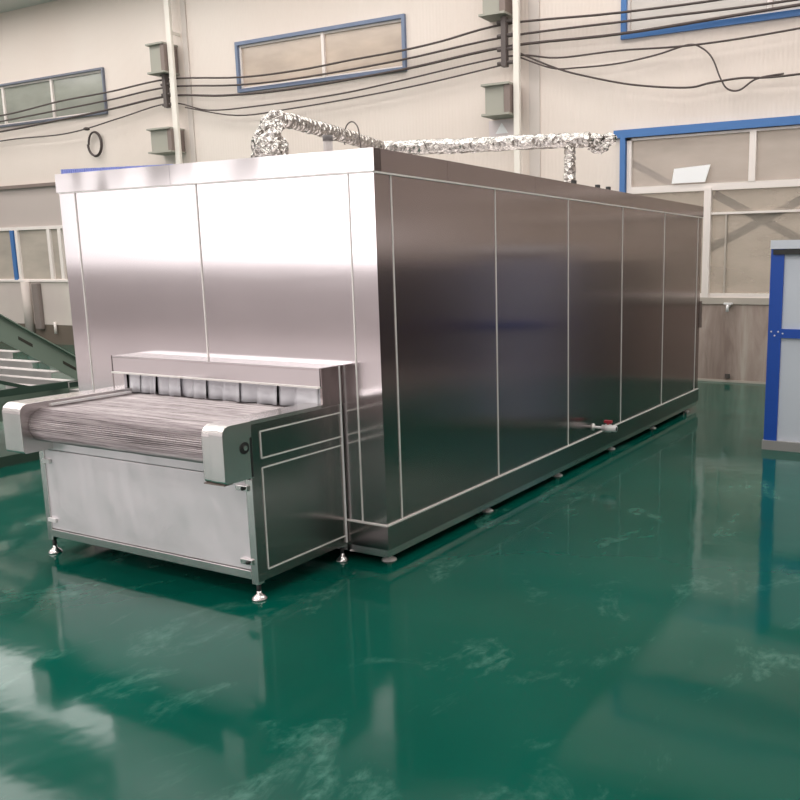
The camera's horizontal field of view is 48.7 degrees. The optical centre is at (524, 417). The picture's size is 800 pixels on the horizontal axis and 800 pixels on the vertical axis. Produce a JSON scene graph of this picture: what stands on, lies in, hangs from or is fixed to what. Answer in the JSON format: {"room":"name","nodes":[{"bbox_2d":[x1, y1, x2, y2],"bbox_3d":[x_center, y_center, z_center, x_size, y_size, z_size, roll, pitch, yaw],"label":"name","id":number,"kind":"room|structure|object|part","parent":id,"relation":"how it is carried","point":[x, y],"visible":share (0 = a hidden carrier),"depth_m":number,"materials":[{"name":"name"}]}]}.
{"room":"processing plant","nodes":[
{"label":"processing plant","id":0,"kind":"room"},
{"bbox_2d":[0,0,55,12],"bbox_3d":[-9.201,-6.391,5.513,31.900,0.200,21.806,5,11,27],"label":"ceiling","id":1,"kind":"structure","parent":0,"point":[5,5],"depth_m":17.79,"materials":[{"name":"white paint"}]},
{"bbox_2d":[163,0,182,163],"bbox_3d":[-6.486,-4.719,16.474,0.200,7.000,0.340,5,11,27],"label":"wall column","id":2,"kind":"structure","parent":0,"point":[167,4],"depth_m":16.12,"materials":[{"name":"beige paint"}]},
{"bbox_2d":[160,73,170,107],"bbox_3d":[-6.714,-6.155,16.281,0.260,0.660,0.090,5,11,27],"label":"bracket","id":3,"kind":"object","parent":2,"relation":"attached to","point":[166,94],"visible":0.98,"depth_m":16.26,"materials":[{"name":"grey metal"}]},
{"bbox_2d":[0,0,722,116],"bbox_3d":[-3.369,-5.968,14.593,20.501,0.361,0.031,5,11,27],"label":"cable","id":4,"kind":"object","parent":3,"relation":"attached to","point":[705,1],"visible":1,"depth_m":13.89,"materials":[{"name":"grey plastic"}]},
{"bbox_2d":[0,0,798,121],"bbox_3d":[-3.368,-5.835,14.617,20.501,0.331,0.031,5,11,27],"label":"cable","id":5,"kind":"object","parent":3,"relation":"attached to","point":[781,1],"visible":0.99,"depth_m":13.51,"materials":[{"name":"grey plastic"}]},
{"bbox_2d":[0,3,799,132],"bbox_3d":[-3.366,-5.688,14.643,20.501,0.439,0.039,5,11,27],"label":"cable","id":6,"kind":"object","parent":3,"relation":"attached to","point":[797,4],"visible":0.98,"depth_m":13.50,"materials":[{"name":"grey plastic"}]},
{"bbox_2d":[0,27,799,141],"bbox_3d":[-3.365,-5.496,14.677,20.501,0.415,0.025,5,11,27],"label":"cable","id":7,"kind":"object","parent":3,"relation":"attached to","point":[798,28],"visible":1,"depth_m":13.53,"materials":[{"name":"grey plastic"}]},
{"bbox_2d":[87,131,102,156],"bbox_3d":[-8.715,-5.555,17.636,0.444,0.516,0.063,5,11,27],"label":"coil","id":8,"kind":"object","parent":7,"relation":"hanging from","point":[95,132],"visible":1,"depth_m":17.61,"materials":[{"name":"grey"}]},
{"bbox_2d":[520,44,783,91],"bbox_3d":[1.608,-4.855,12.123,3.955,0.837,0.023,5,11,27],"label":"cable","id":9,"kind":"object","parent":7,"relation":"hanging from","point":[705,50],"visible":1,"depth_m":11.94,"materials":[{"name":"grey plastic"}]},
{"bbox_2d":[0,342,799,799],"bbox_3d":[-8.608,-0.145,11.459,28.400,0.200,12.906,5,11,27],"label":"floor","id":10,"kind":"structure","parent":0,"point":[624,624],"depth_m":3.85,"materials":[{"name":"green paint"}]},
{"bbox_2d":[0,314,78,467],"bbox_3d":[-4.761,-0.656,8.182,1.310,1.894,2.875,5,11,27],"label":"stair","id":11,"kind":"structure","parent":10,"relation":"on","point":[22,382],"depth_m":7.78,"materials":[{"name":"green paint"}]},
{"bbox_3d":[-4.908,0.285,8.052,1.250,0.090,2.100,5,11,27],"label":"frame","id":12,"kind":"part","parent":11,"relation":"part of","materials":[{"name":"green metal"}]},
{"bbox_3d":[-4.579,-0.110,7.860,0.050,0.230,1.400,5,11,27],"label":"panel","id":13,"kind":"part","parent":11,"relation":"part of","materials":[{"name":"green metal"}]},
{"bbox_2d":[2,366,348,601],"bbox_3d":[-1.993,0.273,5.002,1.757,1.140,0.916,5,11,27],"label":"conveyor","id":14,"kind":"object","parent":10,"relation":"on","point":[254,491],"visible":0.91,"depth_m":4.72,"materials":[{"name":"metal"}]},
{"bbox_3d":[-2.840,0.456,5.198,0.045,0.555,0.045,5,11,27],"label":"leg","id":15,"kind":"part","parent":14,"relation":"part of","materials":[{"name":"metal"}]},
{"bbox_3d":[-2.617,-0.121,5.274,0.012,0.014,0.540,5,11,27],"label":"guide rail","id":16,"kind":"part","parent":14,"relation":"part of","materials":[{"name":"white plastic"}]},
{"bbox_3d":[-2.114,0.210,4.750,1.615,0.061,0.017,5,11,27],"label":"header rail","id":17,"kind":"part","parent":14,"relation":"part of","materials":[{"name":"metal"}]},
{"bbox_3d":[-2.111,0.481,4.800,1.615,0.482,0.014,5,11,27],"label":"door","id":18,"kind":"part","parent":14,"relation":"part of","materials":[{"name":"metal"}]},
{"bbox_3d":[-2.111,0.746,4.844,1.615,0.046,0.022,5,11,27],"label":"cross rail","id":19,"kind":"part","parent":14,"relation":"part of","materials":[{"name":"metal"}]},
{"bbox_3d":[-1.373,0.580,4.432,0.045,0.555,0.045,5,11,27],"label":"leg","id":20,"kind":"part","parent":14,"relation":"part of","materials":[{"name":"metal"}]},
{"bbox_3d":[-1.236,-0.033,4.631,0.082,0.020,0.707,5,11,27],"label":"rail","id":21,"kind":"part","parent":14,"relation":"part of","materials":[{"name":"metal"}]},
{"bbox_3d":[-1.202,0.383,4.689,0.014,0.820,0.709,5,11,27],"label":"frame","id":22,"kind":"part","parent":14,"relation":"part of","materials":[{"name":"metal"}]},
{"bbox_2d":[55,135,703,561],"bbox_3d":[-0.570,-0.973,7.854,2.626,2.562,6.177,5,11,27],"label":"freezer","id":23,"kind":"object","parent":10,"relation":"on","point":[478,323],"visible":0.97,"depth_m":5.41,"materials":[{"name":"metal"}]},
{"bbox_3d":[-2.431,-0.489,5.635,1.113,1.942,0.060,5,11,27],"label":"panel","id":24,"kind":"part","parent":23,"relation":"part of","materials":[{"name":"metal"}]},
{"bbox_2d":[111,353,342,407],"bbox_3d":[-1.833,-0.227,5.222,1.724,0.243,0.180,5,11,27],"label":"hood","id":25,"kind":"object","parent":23,"relation":"attached to","point":[285,381],"depth_m":5.11,"materials":[{"name":"metal"}]},
{"bbox_2d":[251,110,288,157],"bbox_3d":[-1.936,-2.036,6.627,0.295,0.604,0.301,-5,11,-23],"label":"foil elbow","id":26,"kind":"object","parent":23,"relation":"on","point":[267,140],"visible":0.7,"depth_m":6.53,"materials":[{"name":"grey metal"}]},
{"bbox_2d":[273,110,384,148],"bbox_3d":[-1.613,-2.422,7.408,0.163,0.137,1.721,3,11,17],"label":"duct","id":27,"kind":"object","parent":26,"relation":"attached to","point":[296,122],"visible":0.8,"depth_m":7.18,"materials":[{"name":"grey metal"}]},
{"bbox_2d":[344,121,361,147],"bbox_3d":[-1.486,-2.407,7.501,0.190,0.296,0.012,5,11,27],"label":"wire loop","id":28,"kind":"object","parent":27,"relation":"attached to","point":[350,121],"visible":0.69,"depth_m":7.46,"materials":[{"name":"grey metal"}]},
{"bbox_3d":[-1.429,-0.404,5.112,1.145,1.942,0.060,5,11,27],"label":"panel","id":29,"kind":"part","parent":23,"relation":"part of","materials":[{"name":"metal"}]},
{"bbox_3d":[-0.777,-0.357,4.819,0.060,1.942,0.140,5,11,27],"label":"panel","id":30,"kind":"part","parent":23,"relation":"part of","materials":[{"name":"metal"}]},
{"bbox_3d":[-0.478,-0.459,5.375,0.060,1.942,1.131,5,11,27],"label":"panel","id":31,"kind":"part","parent":23,"relation":"part of","materials":[{"name":"metal"}]},
{"bbox_3d":[-0.530,0.201,8.138,2.588,0.048,5.961,5,11,27],"label":"rail","id":32,"kind":"part","parent":23,"relation":"part of","materials":[{"name":"metal"}]},
{"bbox_3d":[0.052,-0.641,6.362,0.060,1.942,1.131,5,11,27],"label":"panel","id":33,"kind":"part","parent":23,"relation":"part of","materials":[{"name":"metal"}]},
{"bbox_2d":[564,143,575,182],"bbox_3d":[0.420,-2.281,8.035,0.118,0.528,0.115,-3,10,-12],"label":"duct","id":34,"kind":"object","parent":23,"relation":"on","point":[569,151],"visible":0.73,"depth_m":7.98,"materials":[{"name":"grey metal"}]},
{"bbox_2d":[383,132,590,154],"bbox_3d":[-0.376,-2.560,8.145,2.015,0.168,0.173,1,10,11],"label":"duct","id":35,"kind":"object","parent":34,"relation":"attached to","point":[578,140],"visible":0.91,"depth_m":8.10,"materials":[{"name":"grey metal"}]},
{"bbox_2d":[587,133,616,154],"bbox_3d":[0.678,-2.517,7.987,0.351,0.196,0.143,1,10,8],"label":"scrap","id":36,"kind":"object","parent":35,"relation":"attached to","point":[599,143],"visible":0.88,"depth_m":7.94,"materials":[{"name":"grey metal"}]},
{"bbox_3d":[0.582,-0.822,7.349,0.060,1.942,1.131,5,11,27],"label":"panel","id":37,"kind":"part","parent":23,"relation":"part of","materials":[{"name":"metal"}]},
{"bbox_2d":[592,420,617,431],"bbox_3d":[0.681,0.068,7.383,0.216,0.102,0.068,5,11,27],"label":"valve","id":38,"kind":"object","parent":23,"relation":"attached to","point":[607,427],"visible":1,"depth_m":7.35,"materials":[{"name":"silver metal"}]},
{"bbox_3d":[0.709,0.044,7.364,0.070,0.048,0.036,5,11,27],"label":"handle","id":39,"kind":"part","parent":38,"relation":"part of","materials":[{"name":"red plastic"}]},
{"bbox_3d":[1.112,-1.003,8.336,0.060,1.942,1.131,5,11,27],"label":"panel","id":40,"kind":"part","parent":23,"relation":"part of","materials":[{"name":"metal"}]},
{"bbox_3d":[1.643,-1.184,9.323,0.060,1.942,1.131,5,11,27],"label":"panel","id":41,"kind":"part","parent":23,"relation":"part of","materials":[{"name":"metal"}]},
{"bbox_3d":[1.942,-1.286,9.880,0.060,1.942,0.143,5,11,27],"label":"panel","id":42,"kind":"part","parent":23,"relation":"part of","materials":[{"name":"metal"}]},
{"bbox_2d":[762,240,799,452],"bbox_3d":[2.604,-0.663,7.923,0.660,1.875,0.640,5,11,27],"label":"tall cabinet","id":43,"kind":"object","parent":10,"relation":"on","point":[782,392],"visible":1,"depth_m":7.76,"materials":[{"name":"white"}]},
{"bbox_3d":[2.259,-0.649,7.832,0.115,1.715,0.115,5,11,27],"label":"post","id":44,"kind":"part","parent":43,"relation":"part of","materials":[{"name":"blue metal"}]},
{"bbox_3d":[2.503,-0.734,7.630,0.520,0.080,0.022,5,11,27],"label":"rail","id":45,"kind":"part","parent":43,"relation":"part of","materials":[{"name":"blue metal"}]},
{"bbox_2d":[0,0,799,381],"bbox_3d":[-4.128,-4.571,15.534,31.500,7.000,0.220,5,11,27],"label":"wall","id":46,"kind":"structure","parent":0,"point":[56,37],"depth_m":14.00,"materials":[{"name":"beige paint"}]},
{"bbox_2d":[20,282,35,331],"bbox_3d":[-11.125,-2.484,19.480,0.193,1.120,0.193,5,11,27],"label":"drain pipe","id":47,"kind":"object","parent":46,"relation":"attached to","point":[25,286],"visible":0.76,"depth_m":19.41,"materials":[{"name":"white plastic"}]},
{"bbox_2d":[0,182,67,279],"bbox_3d":[-11.133,-4.094,19.310,4.500,2.070,0.150,5,11,27],"label":"window","id":48,"kind":"structure","parent":46,"relation":"in","point":[32,247],"depth_m":19.16,"materials":[{"name":"brown"}]},
{"bbox_3d":[-11.138,-4.641,19.212,4.500,0.820,0.010,5,11,27],"label":"panel","id":49,"kind":"part","parent":48,"relation":"part of","materials":[{"name":"beige"}]},
{"bbox_3d":[-11.127,-3.657,19.393,4.500,1.180,0.100,5,11,27],"label":"frame","id":50,"kind":"part","parent":48,"relation":"part of","materials":[{"name":"beige metal"}]},
{"bbox_3d":[-11.125,-3.643,19.399,4.500,1.070,0.008,5,11,27],"label":"pane","id":51,"kind":"part","parent":48,"relation":"part of","materials":[{"name":"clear glass"}]},
{"bbox_2d":[0,280,67,281],"bbox_3d":[-13.005,-3.225,20.418,11.500,0.040,0.050,5,11,27],"label":"trim","id":52,"kind":"structure","parent":46,"relation":"attached to","point":[0,280],"depth_m":19.28,"materials":[{"name":"beige"}]},
{"bbox_2d":[31,283,44,329],"bbox_3d":[-10.811,-2.479,19.324,0.220,1.020,0.100,5,11,27],"label":"duct","id":53,"kind":"object","parent":46,"relation":"attached to","point":[36,287],"visible":1,"depth_m":19.27,"materials":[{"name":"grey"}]},
{"bbox_2d":[18,323,73,344],"bbox_3d":[-12.986,-2.071,20.640,11.500,0.430,0.015,5,11,27],"label":"baseboard","id":54,"kind":"structure","parent":46,"relation":"attached to","point":[65,336],"depth_m":19.24,"materials":[{"name":"brown"}]},
{"bbox_2d":[0,67,107,127],"bbox_3d":[-10.515,-6.712,18.497,4.950,0.880,0.150,5,11,27],"label":"window","id":55,"kind":"structure","parent":46,"relation":"in","point":[24,94],"depth_m":18.12,"materials":[{"name":"grey"}]},
{"bbox_3d":[-11.974,-6.838,19.269,1.540,0.780,0.008,5,11,27],"label":"pane","id":56,"kind":"part","parent":55,"relation":"part of","materials":[{"name":"green glass"}]},
{"bbox_3d":[-10.551,-6.717,18.526,1.640,0.780,0.008,5,11,27],"label":"pane","id":57,"kind":"part","parent":55,"relation":"part of","materials":[{"name":"green glass"}]},
{"bbox_3d":[-9.088,-6.593,17.763,1.630,0.780,0.008,5,11,27],"label":"pane","id":58,"kind":"part","parent":55,"relation":"part of","materials":[{"name":"green glass"}]},
{"bbox_2d":[53,322,57,333],"bbox_3d":[-10.338,-1.987,19.161,0.059,0.260,0.059,5,11,27],"label":"pipe","id":59,"kind":"object","parent":46,"relation":"attached to","point":[54,323],"visible":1,"depth_m":19.14,"materials":[{"name":"beige"}]},
{"bbox_2d":[145,41,179,76],"bbox_3d":[-6.768,-6.693,16.252,0.450,0.530,0.360,5,11,27],"label":"box","id":60,"kind":"object","parent":46,"relation":"attached to","point":[158,53],"visible":0.84,"depth_m":16.14,"materials":[{"name":"grey metal"}]},
{"bbox_2d":[146,127,185,155],"bbox_3d":[-6.813,-5.261,16.539,0.620,0.450,0.360,5,11,27],"label":"box","id":61,"kind":"object","parent":46,"relation":"attached to","point":[162,138],"visible":0.95,"depth_m":16.43,"materials":[{"name":"grey metal"}]},
{"bbox_2d":[234,14,406,92],"bbox_3d":[-3.518,-6.168,14.838,3.700,0.860,0.150,5,11,27],"label":"window","id":62,"kind":"structure","parent":46,"relation":"in","point":[335,43],"depth_m":14.77,"materials":[{"name":"blue paint"}]},
{"bbox_3d":[-4.248,-6.232,15.228,1.900,0.720,0.008,5,11,27],"label":"pane","id":63,"kind":"part","parent":62,"relation":"part of","materials":[{"name":"beige glass"}]},
{"bbox_3d":[-2.665,-6.098,14.403,1.640,0.720,0.008,5,11,27],"label":"pane","id":64,"kind":"part","parent":62,"relation":"part of","materials":[{"name":"beige glass"}]},
{"bbox_2d":[179,0,540,176],"bbox_3d":[-3.045,-4.458,14.851,7.420,7.000,0.030,5,11,27],"label":"trim","id":65,"kind":"structure","parent":46,"relation":"attached to","point":[533,5],"depth_m":13.15,"materials":[{"name":"beige"}]},
{"bbox_2d":[478,0,512,21],"bbox_3d":[-0.408,-6.218,12.922,0.440,0.500,0.360,5,11,27],"label":"box","id":66,"kind":"object","parent":46,"relation":"attached to","point":[493,10],"visible":0.81,"depth_m":12.85,"materials":[{"name":"grey metal"}]},
{"bbox_2d":[481,81,513,119],"bbox_3d":[-0.360,-4.797,13.157,0.480,0.460,0.360,5,11,27],"label":"box","id":67,"kind":"object","parent":46,"relation":"attached to","point":[498,96],"visible":0.86,"depth_m":13.04,"materials":[{"name":"grey metal"}]},
{"bbox_2d":[489,119,513,136],"bbox_3d":[-0.352,-4.455,13.402,0.440,0.260,0.036,5,11,27],"label":"warning sign","id":68,"kind":"object","parent":46,"relation":"attached to","point":[497,128],"visible":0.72,"depth_m":13.39,"materials":[{"name":"white plastic"}]},
{"bbox_2d":[613,115,799,297],"bbox_3d":[4.270,-2.738,11.277,6.650,2.370,0.160,5,11,27],"label":"window","id":69,"kind":"structure","parent":46,"relation":"in","point":[626,145],"depth_m":12.10,"materials":[{"name":"blue paint"}]},
{"bbox_2d":[633,161,678,184],"bbox_3d":[1.881,-3.495,12.525,0.783,0.479,0.050,5,11,27],"label":"diagonal brace","id":70,"kind":"object","parent":69,"relation":"attached to","point":[636,165],"visible":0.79,"depth_m":12.51,"materials":[{"name":"grey metal"}]},
{"bbox_2d":[672,165,709,183],"bbox_3d":[2.325,-3.405,12.145,0.550,0.230,0.015,5,11,27],"label":"paper sheet","id":71,"kind":"object","parent":69,"relation":"on","point":[693,174],"visible":1,"depth_m":12.14,"materials":[{"name":"white paper"}]},
{"bbox_3d":[4.358,-2.708,11.245,6.460,0.030,0.082,5,11,27],"label":"rail","id":72,"kind":"part","parent":69,"relation":"part of","materials":[{"name":"beige metal"}]},
{"bbox_2d":[712,196,799,251],"bbox_3d":[3.296,-2.725,11.906,1.700,0.938,0.050,5,11,27],"label":"diagonal brace","id":73,"kind":"object","parent":69,"relation":"attached to","point":[795,202],"visible":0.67,"depth_m":11.96,"materials":[{"name":"grey metal"}]},
{"bbox_2d":[713,191,799,239],"bbox_3d":[3.369,-2.672,11.946,1.602,0.937,0.050,5,11,27],"label":"diagonal brace","id":74,"kind":"object","parent":69,"relation":"attached to","point":[718,196],"visible":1,"depth_m":12.01,"materials":[{"name":"grey metal"}]},
{"bbox_2d":[621,0,799,39],"bbox_3d":[3.183,-5.615,11.339,4.060,0.830,0.150,5,11,27],"label":"window","id":75,"kind":"structure","parent":46,"relation":"in","point":[625,4],"depth_m":11.69,"materials":[{"name":"blue paint"}]},
{"bbox_2d":[723,303,732,311],"bbox_3d":[2.844,-1.545,12.130,0.120,0.125,0.131,5,11,27],"label":"tap","id":76,"kind":"object","parent":46,"relation":"attached to","point":[728,305],"visible":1,"depth_m":12.08,"materials":[{"name":"white metal"}]},
{"bbox_2d":[698,378,765,383],"bbox_3d":[0.936,-0.693,13.404,20.000,0.030,0.030,5,11,27],"label":"trim","id":77,"kind":"structure","parent":46,"relation":"attached to","point":[699,379],"depth_m":12.34,"materials":[{"name":"beige metal"}]},
{"bbox_2d":[700,297,768,304],"bbox_3d":[5.567,-1.411,10.781,9.500,0.090,0.035,5,11,27],"label":"trim","id":78,"kind":"structure","parent":46,"relation":"attached to","point":[746,301],"depth_m":12.12,"materials":[{"name":"beige"}]},
{"bbox_2d":[512,0,520,173],"bbox_3d":[-0.076,-4.175,13.130,0.180,7.000,0.340,5,11,27],"label":"wall column","id":79,"kind":"structure","parent":0,"point":[515,3],"depth_m":12.90,"materials":[{"name":"beige paint"}]},
{"bbox_2d":[496,16,512,67],"bbox_3d":[-0.295,-5.591,12.936,0.260,0.700,0.090,5,11,27],"label":"bracket","id":80,"kind":"object","parent":79,"relation":"attached to","point":[504,50],"visible":1,"depth_m":12.91,"materials":[{"name":"grey metal"}]},
{"bbox_2d":[185,65,499,115],"bbox_3d":[-3.321,-5.419,14.668,6.804,0.321,0.023,5,11,27],"label":"cable","id":81,"kind":"object","parent":80,"relation":"hanging from","point":[497,65],"visible":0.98,"depth_m":14.36,"materials":[{"name":"grey plastic"}]},
{"bbox_2d":[520,52,799,88],"bbox_3d":[2.337,-4.873,11.728,5.606,0.798,0.027,5,11,27],"label":"cable","id":82,"kind":"object","parent":80,"relation":"hanging from","point":[541,62],"visible":0.99,"depth_m":12.00,"materials":[{"name":"grey plastic"}]},
{"bbox_3d":[-0.771,1.169,5.014,120.000,0.150,120.000,5,11,27],"label":"ground","id":83,"kind":"structure","parent":0,"visible":0},
{"bbox_2d":[633,129,799,293],"bbox_3d":[-1.776,-4.066,20.123,43.500,4.850,0.200,5,11,27],"label":"wall","id":84,"kind":"structure","parent":83,"relation":"on","point":[778,152],"depth_m":16.86,"materials":[{"name":"beige paint"}]}
]}

